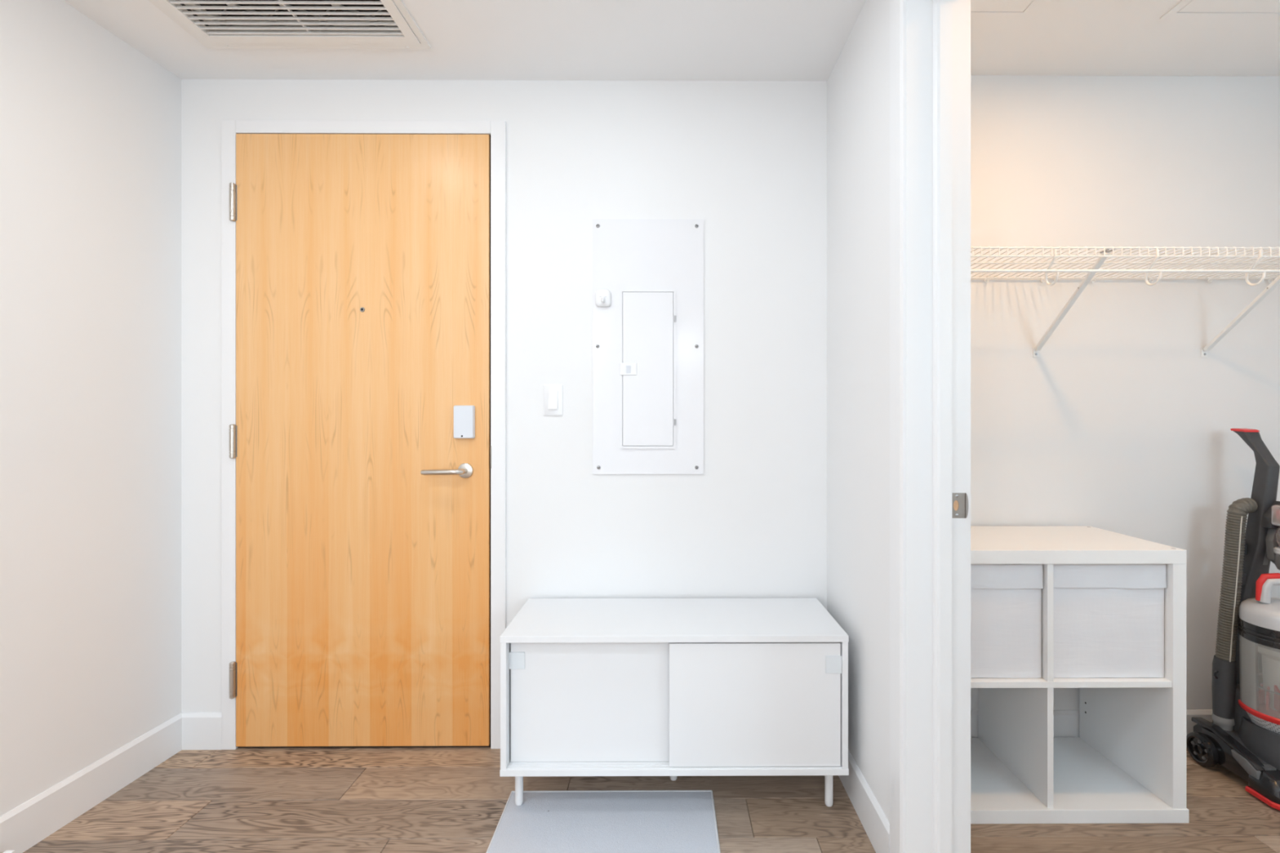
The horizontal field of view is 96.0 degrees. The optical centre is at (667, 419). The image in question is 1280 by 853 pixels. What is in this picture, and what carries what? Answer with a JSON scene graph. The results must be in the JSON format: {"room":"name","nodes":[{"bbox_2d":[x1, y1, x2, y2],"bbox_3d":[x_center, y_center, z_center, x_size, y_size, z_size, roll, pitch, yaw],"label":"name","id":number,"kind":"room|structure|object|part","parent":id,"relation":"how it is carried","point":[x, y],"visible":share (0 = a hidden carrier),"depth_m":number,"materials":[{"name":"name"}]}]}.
{"room":"apartment entryway","nodes":[
{"label":"apartment entryway","id":0,"kind":"room"},
{"bbox_2d":[0,0,181,816],"bbox_3d":[-1.886,-0.205,-1.204,0.100,2.800,6.625,0,0,3],"label":"wall","id":1,"kind":"structure","parent":0,"point":[91,124],"depth_m":1.69,"materials":[{"name":"paint"}]},
{"bbox_2d":[0,849,15,852],"bbox_3d":[-1.676,1.092,1.446,0.061,0.022,0.022,0,0,0],"label":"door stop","id":2,"kind":"object","parent":1,"relation":"attached to","point":[8,851],"visible":1,"depth_m":1.45,"materials":[{"name":"white plastic"}]},
{"bbox_2d":[0,712,182,852],"bbox_3d":[-1.830,1.083,-1.204,0.011,0.124,6.421,0,0,3],"label":"baseboard","id":3,"kind":"structure","parent":1,"relation":"attached to","point":[24,826],"depth_m":1.68,"materials":[{"name":"paint"}]},
{"bbox_2d":[62,0,866,80],"bbox_3d":[-0.769,-1.395,0.652,2.669,0.420,2.712,0,0,0],"label":"ceiling","id":4,"kind":"structure","parent":0,"point":[609,40],"depth_m":1.82,"materials":[{"name":"paint"}]},
{"bbox_2d":[148,0,431,48],"bbox_3d":[-1.107,-1.243,1.613,0.710,0.134,0.435,0,0,0],"label":"ceiling vent","id":5,"kind":"object","parent":4,"relation":"in","point":[215,24],"visible":1,"depth_m":1.73,"materials":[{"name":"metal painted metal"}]},
{"bbox_3d":[-1.105,-1.213,1.606,0.600,0.012,0.340,0,0,0],"label":"filter frame","id":6,"kind":"part","parent":5,"relation":"part of","materials":[{"name":"metal"}]},
{"bbox_2d":[22,747,1279,852],"bbox_3d":[0.257,1.170,-1.233,4.700,0.050,6.732,0,0,0],"label":"floor","id":7,"kind":"structure","parent":0,"point":[254,800],"depth_m":1.68,"materials":[{"name":"brown wood"}]},
{"bbox_2d":[486,790,720,852],"bbox_3d":[-0.169,1.141,1.311,0.617,0.006,0.910,0,0,0],"label":"door mat","id":8,"kind":"object","parent":7,"relation":"on","point":[620,821],"visible":1,"depth_m":1.62,"materials":[{"name":"grey fabric"}]},
{"bbox_2d":[499,598,848,807],"bbox_3d":[0.019,0.883,1.823,1.000,0.524,0.350,0,0,0],"label":"storage bench","id":9,"kind":"object","parent":7,"relation":"on","point":[673,688],"visible":1,"depth_m":1.68,"materials":[{"name":"white laminate"}]},
{"bbox_3d":[-0.472,0.822,1.821,0.016,0.364,0.348,0,0,0],"label":"panel","id":10,"kind":"part","parent":9,"relation":"part of","materials":[{"name":"white laminate"}]},
{"bbox_3d":[-0.439,1.081,1.701,0.024,0.116,0.024,0,0,0],"label":"leg","id":11,"kind":"part","parent":9,"relation":"part of","materials":[{"name":"white metal"}]},
{"bbox_3d":[-0.217,0.822,1.688,0.485,0.360,0.010,0,0,0],"label":"sliding door","id":12,"kind":"part","parent":9,"relation":"part of","materials":[{"name":"white laminate"}]},
{"bbox_3d":[0.019,1.084,1.827,0.024,0.122,0.024,0,0,0],"label":"leg","id":13,"kind":"part","parent":9,"relation":"part of","materials":[{"name":"white metal"}]},
{"bbox_3d":[0.019,0.630,1.823,1.000,0.018,0.350,0,0,0],"label":"panel","id":14,"kind":"part","parent":9,"relation":"part of","materials":[{"name":"white laminate"}]},
{"bbox_3d":[0.019,1.013,1.823,1.000,0.018,0.350,0,0,0],"label":"panel","id":15,"kind":"part","parent":9,"relation":"part of","materials":[{"name":"white laminate"}]},
{"bbox_3d":[0.252,0.824,1.663,0.495,0.356,0.010,0,0,0],"label":"sliding door","id":16,"kind":"part","parent":9,"relation":"part of","materials":[{"name":"white laminate"}]},
{"bbox_3d":[0.478,1.084,1.706,0.024,0.122,0.024,0,0,0],"label":"leg","id":17,"kind":"part","parent":9,"relation":"part of","materials":[{"name":"white metal"}]},
{"bbox_3d":[0.509,0.822,1.827,0.016,0.364,0.348,0,0,0],"label":"panel","id":18,"kind":"part","parent":9,"relation":"part of","materials":[{"name":"white laminate"}]},
{"bbox_2d":[970,526,1189,824],"bbox_3d":[1.090,0.758,1.814,0.774,0.775,0.373,0,0,0],"label":"cube shelf","id":19,"kind":"object","parent":7,"relation":"on","point":[1126,763],"visible":0.6,"depth_m":1.68,"materials":[{"name":"white laminate"}]},
{"bbox_2d":[970,564,1043,678],"bbox_3d":[0.911,0.581,1.814,0.331,0.329,0.332,0,0,0],"label":"box","id":20,"kind":"object","parent":19,"relation":"on","point":[1006,599],"visible":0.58,"depth_m":1.66,"materials":[{"name":"white cardboard"}]},
{"bbox_3d":[1.088,0.755,1.817,0.693,0.017,0.365,0,0,0],"label":"shelf","id":21,"kind":"part","parent":19,"relation":"part of","materials":[{"name":"white wood"}]},
{"bbox_3d":[1.088,0.391,1.816,0.770,0.039,0.370,0,0,0],"label":"panel","id":22,"kind":"part","parent":19,"relation":"part of","materials":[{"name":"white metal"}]},
{"bbox_3d":[1.090,1.126,1.814,0.774,0.038,0.373,0,0,0],"label":"panel","id":23,"kind":"part","parent":19,"relation":"part of","materials":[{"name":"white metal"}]},
{"bbox_2d":[1053,564,1166,678],"bbox_3d":[1.266,0.580,1.816,0.332,0.331,0.332,0,0,0],"label":"box","id":24,"kind":"object","parent":19,"relation":"on","point":[1108,619],"visible":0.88,"depth_m":1.66,"materials":[{"name":"white cardboard"}]},
{"bbox_3d":[1.454,0.758,1.818,0.038,0.696,0.369,0,0,0],"label":"panel","id":25,"kind":"part","parent":19,"relation":"part of","materials":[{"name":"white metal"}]},
{"bbox_2d":[1186,428,1279,810],"bbox_3d":[1.930,0.587,1.818,0.348,1.115,0.295,0,0,0],"label":"vacuum cleaner","id":26,"kind":"object","parent":7,"relation":"on","point":[1242,736],"visible":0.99,"depth_m":1.84,"materials":[{"name":"grey plastic"}]},
{"bbox_3d":[1.795,1.036,1.845,0.034,0.059,0.219,0,0,0],"label":"rail","id":27,"kind":"part","parent":26,"relation":"part of","materials":[{"name":"black plastic"}]},
{"bbox_2d":[1238,573,1279,649],"bbox_3d":[1.930,0.588,1.800,0.206,0.218,0.206,0,0,0],"label":"lid","id":28,"kind":"object","parent":26,"relation":"on","point":[1259,613],"depth_m":1.80,"materials":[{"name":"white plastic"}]},
{"bbox_3d":[1.945,0.405,1.833,0.060,0.120,0.025,0,0,0],"label":"tool arm","id":29,"kind":"part","parent":26,"relation":"part of","materials":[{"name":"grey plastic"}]},
{"bbox_2d":[181,75,1279,712],"bbox_3d":[0.269,-0.205,2.063,4.360,2.800,0.100,0,0,0],"label":"wall","id":30,"kind":"structure","parent":0,"point":[1120,424],"depth_m":2.02,"materials":[{"name":"paint"}]},
{"bbox_2d":[182,712,222,750],"bbox_3d":[-1.619,1.083,1.998,0.148,0.124,0.011,0,0,0],"label":"baseboard","id":31,"kind":"structure","parent":30,"relation":"attached to","point":[200,731],"depth_m":1.99,"materials":[{"name":"paint"}]},
{"bbox_2d":[229,133,489,746],"bbox_3d":[-1.065,0.072,1.966,0.890,2.122,0.078,0,0,0],"label":"door","id":32,"kind":"structure","parent":30,"relation":"in","point":[359,440],"depth_m":1.99,"materials":[{"name":"brown wood"}]},
{"bbox_3d":[-0.755,0.178,1.945,0.150,0.019,0.053,0,0,-19],"label":"lever","id":33,"kind":"part","parent":32,"relation":"part of","materials":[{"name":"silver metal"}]},
{"bbox_3d":[-0.700,0.178,1.990,0.053,0.053,0.008,0,0,0],"label":"lever handle","id":34,"kind":"part","parent":32,"relation":"part of","materials":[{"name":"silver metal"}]},
{"bbox_2d":[222,120,506,750],"bbox_3d":[-1.055,0.053,2.010,0.982,2.183,0.034,0,0,0],"label":"door frame","id":35,"kind":"structure","parent":30,"relation":"attached to","point":[496,130],"depth_m":2.00,"materials":[{"name":"paint"}]},
{"bbox_2d":[543,384,563,415],"bbox_3d":[-0.400,-0.067,2.004,0.067,0.109,0.012,0,0,0],"label":"light switch","id":36,"kind":"object","parent":30,"relation":"attached to","point":[553,393],"visible":1,"depth_m":2.00,"materials":[{"name":"white plastic"}]},
{"bbox_2d":[592,218,703,474],"bbox_3d":[-0.068,-0.253,2.001,0.388,0.889,0.020,0,0,0],"label":"electrical panel","id":37,"kind":"object","parent":30,"relation":"attached to","point":[648,344],"visible":1,"depth_m":2.00,"materials":[{"name":"white metal"}]},
{"bbox_2d":[595,288,611,306],"bbox_3d":[-0.224,-0.422,1.987,0.053,0.062,0.032,0,0,0],"label":"hook","id":38,"kind":"object","parent":37,"relation":"attached to","point":[603,296],"visible":1,"depth_m":1.99,"materials":[{"name":"white plastic"}]},
{"bbox_3d":[-0.069,-0.175,2.002,0.175,0.534,0.006,0,0,0],"label":"panel door","id":39,"kind":"part","parent":37,"relation":"part of","materials":[{"name":"white metal"}]},
{"bbox_2d":[970,710,1212,737],"bbox_3d":[1.522,1.083,2.015,1.654,0.124,0.011,0,0,0],"label":"baseboard","id":40,"kind":"structure","parent":30,"relation":"attached to","point":[1065,722],"depth_m":2.01,"materials":[{"name":"paint"}]},
{"bbox_2d":[970,246,1279,357],"bbox_3d":[1.523,-0.360,1.838,1.646,0.287,0.364,0,0,0],"label":"wire shelf","id":41,"kind":"object","parent":30,"relation":"attached to","point":[1104,254],"visible":0.88,"depth_m":1.78,"materials":[{"name":"white metal"}]},
{"bbox_3d":[1.522,-0.493,2.011,1.646,0.005,0.006,0,0,0],"label":"rail","id":42,"kind":"part","parent":41,"relation":"part of","materials":[{"name":"white plastic"}]},
{"bbox_3d":[1.524,-0.499,1.675,1.646,0.005,0.005,0,0,0],"label":"rail","id":43,"kind":"part","parent":41,"relation":"part of","materials":[{"name":"white plastic"}]},
{"bbox_3d":[1.524,-0.474,1.675,1.646,0.005,0.005,0,0,0],"label":"lip rail","id":44,"kind":"part","parent":41,"relation":"part of","materials":[{"name":"white plastic"}]},
{"bbox_3d":[1.524,-0.428,1.661,1.646,0.008,0.008,0,0,0],"label":"hang rod","id":45,"kind":"part","parent":41,"relation":"part of","materials":[{"name":"white plastic"}]},
{"bbox_2d":[826,0,889,822],"bbox_3d":[0.633,-0.205,0.859,0.137,2.800,2.312,0,0,0],"label":"wall","id":46,"kind":"structure","parent":0,"point":[858,84],"depth_m":1.64,"materials":[{"name":"paint"}]},
{"bbox_2d":[838,749,889,852],"bbox_3d":[0.554,1.083,1.723,0.011,0.124,0.584,0,0,0],"label":"baseboard","id":47,"kind":"structure","parent":46,"relation":"attached to","point":[869,812],"depth_m":1.59,"materials":[{"name":"paint"}]},
{"bbox_2d":[889,0,970,852],"bbox_3d":[0.633,0.035,0.888,0.164,2.220,1.086,0,0,0],"label":"door frame","id":48,"kind":"structure","parent":46,"relation":"attached to","point":[930,40],"depth_m":1.35,"materials":[{"name":"paint"}]},
{"bbox_3d":[0.555,0.035,1.393,0.013,2.220,0.077,0,0,0],"label":"casing","id":49,"kind":"part","parent":48,"relation":"part of","materials":[{"name":"paint"}]},
{"bbox_3d":[0.682,0.203,1.353,0.035,0.059,0.002,0,0,0],"label":"strike plate","id":50,"kind":"part","parent":48,"relation":"part of","materials":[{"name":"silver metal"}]},
{"bbox_3d":[0.706,0.035,1.391,0.014,2.220,0.075,0,0,0],"label":"casing","id":51,"kind":"part","parent":48,"relation":"part of","materials":[{"name":"paint"}]},
{"bbox_2d":[970,0,1279,75],"bbox_3d":[1.528,-1.406,0.864,1.654,0.398,2.312,0,0,0],"label":"ceiling","id":52,"kind":"structure","parent":0,"point":[1060,37],"depth_m":1.84,"materials":[{"name":"paint"}]},
{"bbox_2d":[970,0,1043,18],"bbox_3d":[0.915,-1.205,1.561,0.327,0.003,0.332,0,0,0],"label":"ceiling hatch","id":53,"kind":"object","parent":52,"relation":"attached to","point":[981,9],"visible":0.58,"depth_m":1.69,"materials":[{"name":"paint"}]},
{"bbox_3d":[0.915,-1.206,1.561,0.271,0.002,0.276,0,0,0],"label":"hatch panel","id":54,"kind":"part","parent":53,"relation":"part of","materials":[{"name":"paint"}]},
{"bbox_2d":[1160,0,1279,19],"bbox_3d":[1.711,-1.205,1.520,0.461,0.003,0.422,0,0,0],"label":"ceiling hatch","id":55,"kind":"object","parent":52,"relation":"attached to","point":[1186,9],"visible":1,"depth_m":1.69,"materials":[{"name":"paint"}]},
{"bbox_3d":[1.711,-1.206,1.520,0.405,0.002,0.366,0,0,0],"label":"hatch panel","id":56,"kind":"part","parent":55,"relation":"part of","materials":[{"name":"paint"}]}
]}

